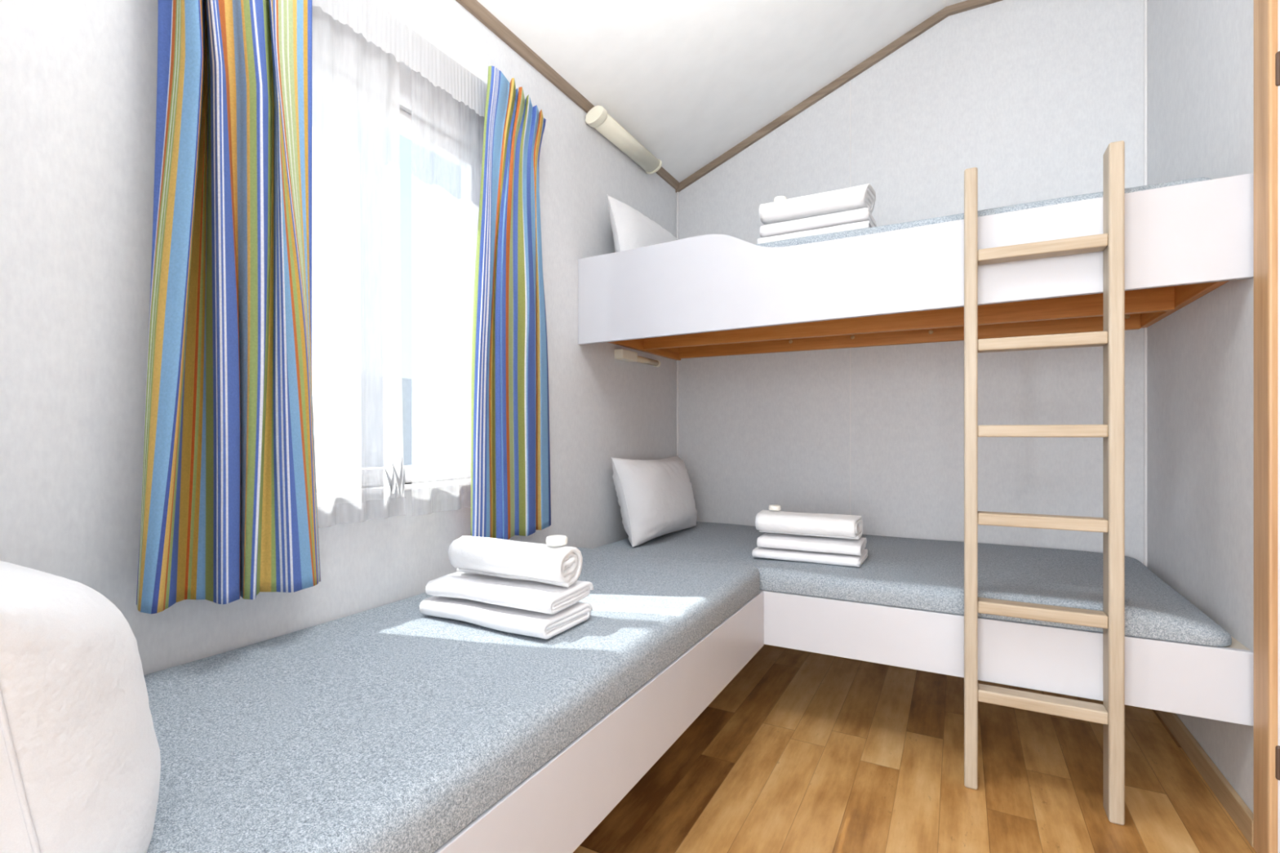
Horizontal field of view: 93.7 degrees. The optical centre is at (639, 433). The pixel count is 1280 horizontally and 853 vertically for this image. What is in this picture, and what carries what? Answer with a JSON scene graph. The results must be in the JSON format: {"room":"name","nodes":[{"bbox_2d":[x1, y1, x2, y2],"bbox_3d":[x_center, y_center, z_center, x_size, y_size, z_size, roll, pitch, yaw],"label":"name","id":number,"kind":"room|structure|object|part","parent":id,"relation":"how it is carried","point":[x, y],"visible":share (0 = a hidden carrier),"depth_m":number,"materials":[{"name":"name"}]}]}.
{"room":"bunk bedroom","nodes":[
{"label":"bunk bedroom","id":0,"kind":"room"},
{"bbox_2d":[0,0,676,675],"bbox_3d":[-1.095,-0.155,0.667,0.060,2.171,5.351,0,0,28],"label":"wall","id":1,"kind":"structure","parent":0,"point":[78,77],"depth_m":1.03,"materials":[{"name":"white paint"}]},
{"bbox_2d":[373,0,488,84],"bbox_3d":[-0.651,-1.025,1.390,0.046,0.034,1.245,0,0,28],"label":"rail","id":2,"kind":"object","parent":1,"relation":"attached to","point":[384,3],"visible":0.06,"depth_m":1.55,"materials":[{"name":"white plastic"}]},
{"bbox_2d":[136,0,320,613],"bbox_3d":[-0.714,-0.351,1.094,0.095,1.327,0.343,0,0,28],"label":"curtain","id":3,"kind":"object","parent":2,"relation":"hanging from","point":[229,509],"visible":1,"depth_m":1.06,"materials":[{"name":"fabric"}]},
{"bbox_2d":[311,0,410,527],"bbox_3d":[-0.689,-0.403,1.290,0.030,1.210,0.462,0,0,28],"label":"curtain","id":4,"kind":"object","parent":2,"relation":"hanging from","point":[358,46],"visible":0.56,"depth_m":1.37,"materials":[{"name":"white fabric"}]},
{"bbox_2d":[410,27,487,515],"bbox_3d":[-0.492,-0.400,1.658,0.027,1.216,0.373,0,0,28],"label":"curtain","id":5,"kind":"object","parent":2,"relation":"hanging from","point":[456,82],"visible":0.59,"depth_m":1.60,"materials":[{"name":"white fabric"}]},
{"bbox_2d":[471,66,551,539],"bbox_3d":[-0.355,-0.362,1.777,0.060,1.327,0.424,0,0,23],"label":"curtain","id":6,"kind":"object","parent":2,"relation":"hanging from","point":[511,496],"visible":1,"depth_m":1.74,"materials":[{"name":"fabric"}]},
{"bbox_2d":[400,108,481,490],"bbox_3d":[-0.660,-0.345,1.466,0.076,0.979,0.770,0,0,28],"label":"window","id":7,"kind":"structure","parent":1,"relation":"in","point":[405,117],"depth_m":1.76,"materials":[{"name":"white plastic"}]},
{"bbox_3d":[-0.660,0.137,1.466,0.076,0.014,0.770,0,0,28],"label":"sill","id":8,"kind":"part","parent":7,"relation":"part of","materials":[{"name":"white plastic"}]},
{"bbox_2d":[455,0,679,189],"bbox_3d":[-0.473,-1.234,1.752,0.022,0.031,2.851,0,0,28],"label":"trim","id":9,"kind":"structure","parent":1,"relation":"attached to","point":[474,7],"depth_m":1.96,"materials":[{"name":"brown wood"}]},
{"bbox_2d":[433,590,764,852],"bbox_3d":[-0.379,0.584,1.199,0.706,0.173,1.962,0,0,28],"label":"frame","id":10,"kind":"object","parent":1,"relation":"attached to","point":[553,810],"visible":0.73,"depth_m":1.06,"materials":[{"name":"white laminate"}]},
{"bbox_2d":[143,546,759,852],"bbox_3d":[-0.381,0.452,1.194,0.700,0.088,1.940,0,0,28],"label":"mattress","id":11,"kind":"object","parent":10,"relation":"on","point":[393,727],"visible":0.77,"depth_m":0.91,"materials":[{"name":"grey fabric"}]},
{"bbox_2d":[0,560,160,852],"bbox_3d":[-0.741,0.265,0.609,0.618,0.287,0.299,0,0,27],"label":"pillow","id":12,"kind":"object","parent":11,"relation":"on","point":[80,759],"visible":1,"depth_m":0.51,"materials":[{"name":"white fabric"}]},
{"bbox_2d":[419,595,592,639],"bbox_3d":[-0.299,0.389,1.333,0.352,0.040,0.178,0,0,29],"label":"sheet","id":13,"kind":"object","parent":11,"relation":"on","point":[497,617],"visible":0.7,"depth_m":1.26,"materials":[{"name":"white fabric"}]},
{"bbox_2d":[425,571,593,614],"bbox_3d":[-0.292,0.345,1.341,0.341,0.037,0.171,0,0,27],"label":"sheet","id":14,"kind":"object","parent":13,"relation":"on","point":[535,596],"visible":0.93,"depth_m":1.28,"materials":[{"name":"white fabric"}]},
{"bbox_2d":[447,535,582,586],"bbox_3d":[-0.285,0.283,1.346,0.323,0.082,0.101,0,0,28],"label":"rolled towel","id":15,"kind":"object","parent":14,"relation":"on","point":[560,566],"visible":1,"depth_m":1.30,"materials":[{"name":"white fabric"}]},
{"bbox_2d":[546,534,567,546],"bbox_3d":[-0.180,0.232,1.300,0.046,0.018,0.046,0,0,28],"label":"soap","id":16,"kind":"object","parent":15,"relation":"on","point":[555,540],"visible":1,"depth_m":1.28,"materials":[{"name":"white"}]},
{"bbox_2d":[585,105,662,174],"bbox_3d":[-0.054,-1.196,2.473,0.081,0.059,0.507,0,0,28],"label":"strip light","id":17,"kind":"object","parent":1,"relation":"attached to","point":[597,117],"visible":1,"depth_m":2.41,"materials":[{"name":"beige plastic"}]},
{"bbox_2d":[607,113,659,161],"bbox_3d":[-0.050,-1.203,2.481,0.070,0.033,0.465,0,0,28],"label":"diffuser","id":18,"kind":"object","parent":17,"relation":"attached to","point":[618,135],"depth_m":2.45,"materials":[{"name":"beige plastic"}]},
{"bbox_2d":[613,348,660,367],"bbox_3d":[-0.002,-0.326,2.617,0.042,0.040,0.370,0,0,28],"label":"reading lamp","id":19,"kind":"object","parent":1,"relation":"attached to","point":[621,354],"visible":1,"depth_m":2.52,"materials":[{"name":"beige plastic"}]},
{"bbox_2d":[476,0,967,182],"bbox_3d":[-0.239,-1.499,0.246,1.966,0.566,5.411,0,0,28],"label":"ceiling","id":20,"kind":"structure","parent":0,"point":[691,81],"depth_m":2.28,"materials":[{"name":"white paint"}]},
{"bbox_2d":[678,0,1143,564],"bbox_3d":[1.015,-0.401,2.610,1.966,2.662,0.060,0,0,28],"label":"wall","id":21,"kind":"structure","parent":0,"point":[1033,95],"depth_m":2.47,"materials":[{"name":"white paint"}]},
{"bbox_2d":[676,191,678,455],"bbox_3d":[0.188,-0.144,3.009,0.010,2.149,0.010,0,0,28],"label":"trim","id":22,"kind":"structure","parent":21,"relation":"attached to","point":[677,192],"depth_m":3.00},
{"bbox_2d":[675,0,1003,192],"bbox_3d":[0.997,-1.470,2.575,1.846,0.525,0.018,0,0,28],"label":"trim","id":23,"kind":"structure","parent":21,"relation":"attached to","point":[967,5],"depth_m":2.63,"materials":[{"name":"brown wood"}]},
{"bbox_2d":[849,81,850,515],"bbox_3d":[0.920,-0.337,2.625,0.004,2.409,0.002,0,0,28],"label":"trim","id":24,"kind":"structure","parent":21,"relation":"attached to","point":[850,82],"depth_m":2.62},
{"bbox_2d":[577,173,1253,360],"bbox_3d":[0.793,-0.496,2.191,1.846,0.328,0.889,0,0,28],"label":"frame","id":25,"kind":"object","parent":21,"relation":"attached to","point":[709,295],"visible":1,"depth_m":1.83,"materials":[{"name":"white laminate"}]},
{"bbox_2d":[755,177,1212,247],"bbox_3d":[0.786,-0.542,2.201,1.776,0.152,0.853,0,0,28],"label":"mattress","id":26,"kind":"object","parent":25,"relation":"on","point":[833,236],"visible":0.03,"depth_m":1.68,"materials":[{"name":"grey fabric"}]},
{"bbox_2d":[607,194,677,252],"bbox_3d":[0.046,-0.765,2.523,0.167,0.293,0.604,0,0,27],"label":"pillow","id":27,"kind":"object","parent":26,"relation":"on","point":[631,229],"visible":0.42,"depth_m":2.30,"materials":[{"name":"white fabric"}]},
{"bbox_2d":[757,220,872,244],"bbox_3d":[0.587,-0.636,1.989,0.353,0.037,0.192,0,0,29],"label":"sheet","id":28,"kind":"object","parent":26,"relation":"on","point":[864,224],"visible":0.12,"depth_m":1.90,"materials":[{"name":"white fabric"}]},
{"bbox_2d":[759,208,876,237],"bbox_3d":[0.588,-0.680,1.993,0.350,0.039,0.180,0,0,29],"label":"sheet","id":29,"kind":"object","parent":28,"relation":"on","point":[860,215],"visible":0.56,"depth_m":1.92,"materials":[{"name":"white fabric"}]},
{"bbox_2d":[759,183,875,225],"bbox_3d":[0.589,-0.745,1.996,0.352,0.078,0.158,0,0,29],"label":"folded towel","id":30,"kind":"object","parent":29,"relation":"on","point":[860,197],"visible":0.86,"depth_m":1.94,"materials":[{"name":"white fabric"}]},
{"bbox_2d":[773,195,786,201],"bbox_3d":[0.478,-0.794,2.045,0.042,0.018,0.042,0,0,28],"label":"soap","id":31,"kind":"object","parent":30,"relation":"on","point":[779,197],"visible":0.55,"depth_m":2.03,"materials":[{"name":"white"}]},
{"bbox_2d":[759,589,1253,726],"bbox_3d":[0.793,0.583,2.191,1.846,0.168,0.889,0,0,28],"label":"frame","id":32,"kind":"object","parent":21,"relation":"attached to","point":[1196,680],"visible":0.42,"depth_m":1.57,"materials":[{"name":"white laminate"}]},
{"bbox_2d":[594,521,1231,646],"bbox_3d":[0.785,0.462,2.189,1.810,0.072,0.875,0,0,28],"label":"mattress","id":33,"kind":"object","parent":32,"relation":"on","point":[918,574],"visible":0.62,"depth_m":1.83,"materials":[{"name":"grey fabric"}]},
{"bbox_2d":[611,455,697,546],"bbox_3d":[0.074,0.257,2.537,0.230,0.335,0.615,0,0,31],"label":"pillow","id":34,"kind":"object","parent":33,"relation":"on","point":[655,497],"visible":1,"depth_m":2.34,"materials":[{"name":"white fabric"}]},
{"bbox_2d":[751,546,867,567],"bbox_3d":[0.588,0.411,2.064,0.355,0.029,0.202,0,0,27],"label":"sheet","id":35,"kind":"object","parent":33,"relation":"on","point":[831,558],"visible":0.65,"depth_m":1.99,"materials":[{"name":"white fabric"}]},
{"bbox_2d":[756,532,866,555],"bbox_3d":[0.592,0.374,2.068,0.337,0.035,0.180,0,0,27],"label":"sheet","id":36,"kind":"object","parent":35,"relation":"on","point":[775,540],"visible":0.98,"depth_m":2.01,"materials":[{"name":"white fabric"}]},
{"bbox_2d":[755,509,862,539],"bbox_3d":[0.582,0.314,2.074,0.340,0.074,0.134,0,0,27],"label":"folded towel","id":37,"kind":"object","parent":36,"relation":"on","point":[824,525],"visible":1,"depth_m":2.03,"materials":[{"name":"white fabric"}]},
{"bbox_2d":[768,504,780,511],"bbox_3d":[0.481,0.265,2.143,0.042,0.018,0.042,0,0,28],"label":"soap","id":38,"kind":"object","parent":37,"relation":"on","point":[772,507],"visible":1,"depth_m":2.13,"materials":[{"name":"white"}]},
{"bbox_3d":[0.797,0.514,2.199,1.846,0.026,0.871,0,0,28],"label":"board","id":39,"kind":"part","parent":32,"relation":"part of","materials":[{"name":"white wood"}]},
{"bbox_2d":[1143,0,1147,567],"bbox_3d":[1.810,-0.417,2.148,0.009,2.570,0.009,0,0,28],"label":"trim","id":40,"kind":"structure","parent":21,"relation":"attached to","point":[1145,2],"depth_m":2.15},
{"bbox_2d":[573,644,1256,852],"bbox_3d":[-0.253,0.955,0.220,1.966,0.050,5.471,0,0,28],"label":"floor","id":41,"kind":"structure","parent":0,"point":[801,751],"depth_m":1.60,"materials":[{"name":"laminate"}]},
{"bbox_2d":[964,140,1124,825],"bbox_3d":[1.016,0.117,1.528,0.335,1.626,0.070,0,0,28],"label":"ladder","id":42,"kind":"object","parent":41,"relation":"on","point":[1111,713],"visible":1,"depth_m":1.48,"materials":[{"name":"brown wood"}]},
{"bbox_2d":[1147,0,1279,852],"bbox_3d":[0.588,-0.401,-0.227,0.060,2.662,5.351,0,0,28],"label":"wall","id":43,"kind":"structure","parent":0,"point":[1201,52],"depth_m":1.61,"materials":[{"name":"white paint"}]},
{"bbox_2d":[1155,710,1253,847],"bbox_3d":[1.595,0.899,1.749,0.014,0.062,0.917,0,0,28],"label":"baseboard","id":44,"kind":"structure","parent":43,"relation":"attached to","point":[1238,811],"depth_m":1.56,"materials":[{"name":"brown wood"}]},
{"bbox_2d":[1253,0,1279,852],"bbox_3d":[1.190,-0.100,0.937,0.060,2.060,0.892,0,0,28],"label":"door","id":45,"kind":"structure","parent":43,"relation":"in","point":[1266,55],"depth_m":1.28,"materials":[{"name":"brown wood"}]},
{"label":"outside","id":46,"kind":"structure","parent":0,"visible":0},
{"bbox_3d":[-5.911,1.555,6.535,13.930,0.050,22.000,0,0,28],"label":"ground","id":47,"kind":"structure","parent":46,"visible":0},
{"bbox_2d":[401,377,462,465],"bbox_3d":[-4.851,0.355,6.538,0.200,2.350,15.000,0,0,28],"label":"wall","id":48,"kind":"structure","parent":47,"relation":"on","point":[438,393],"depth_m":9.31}
]}

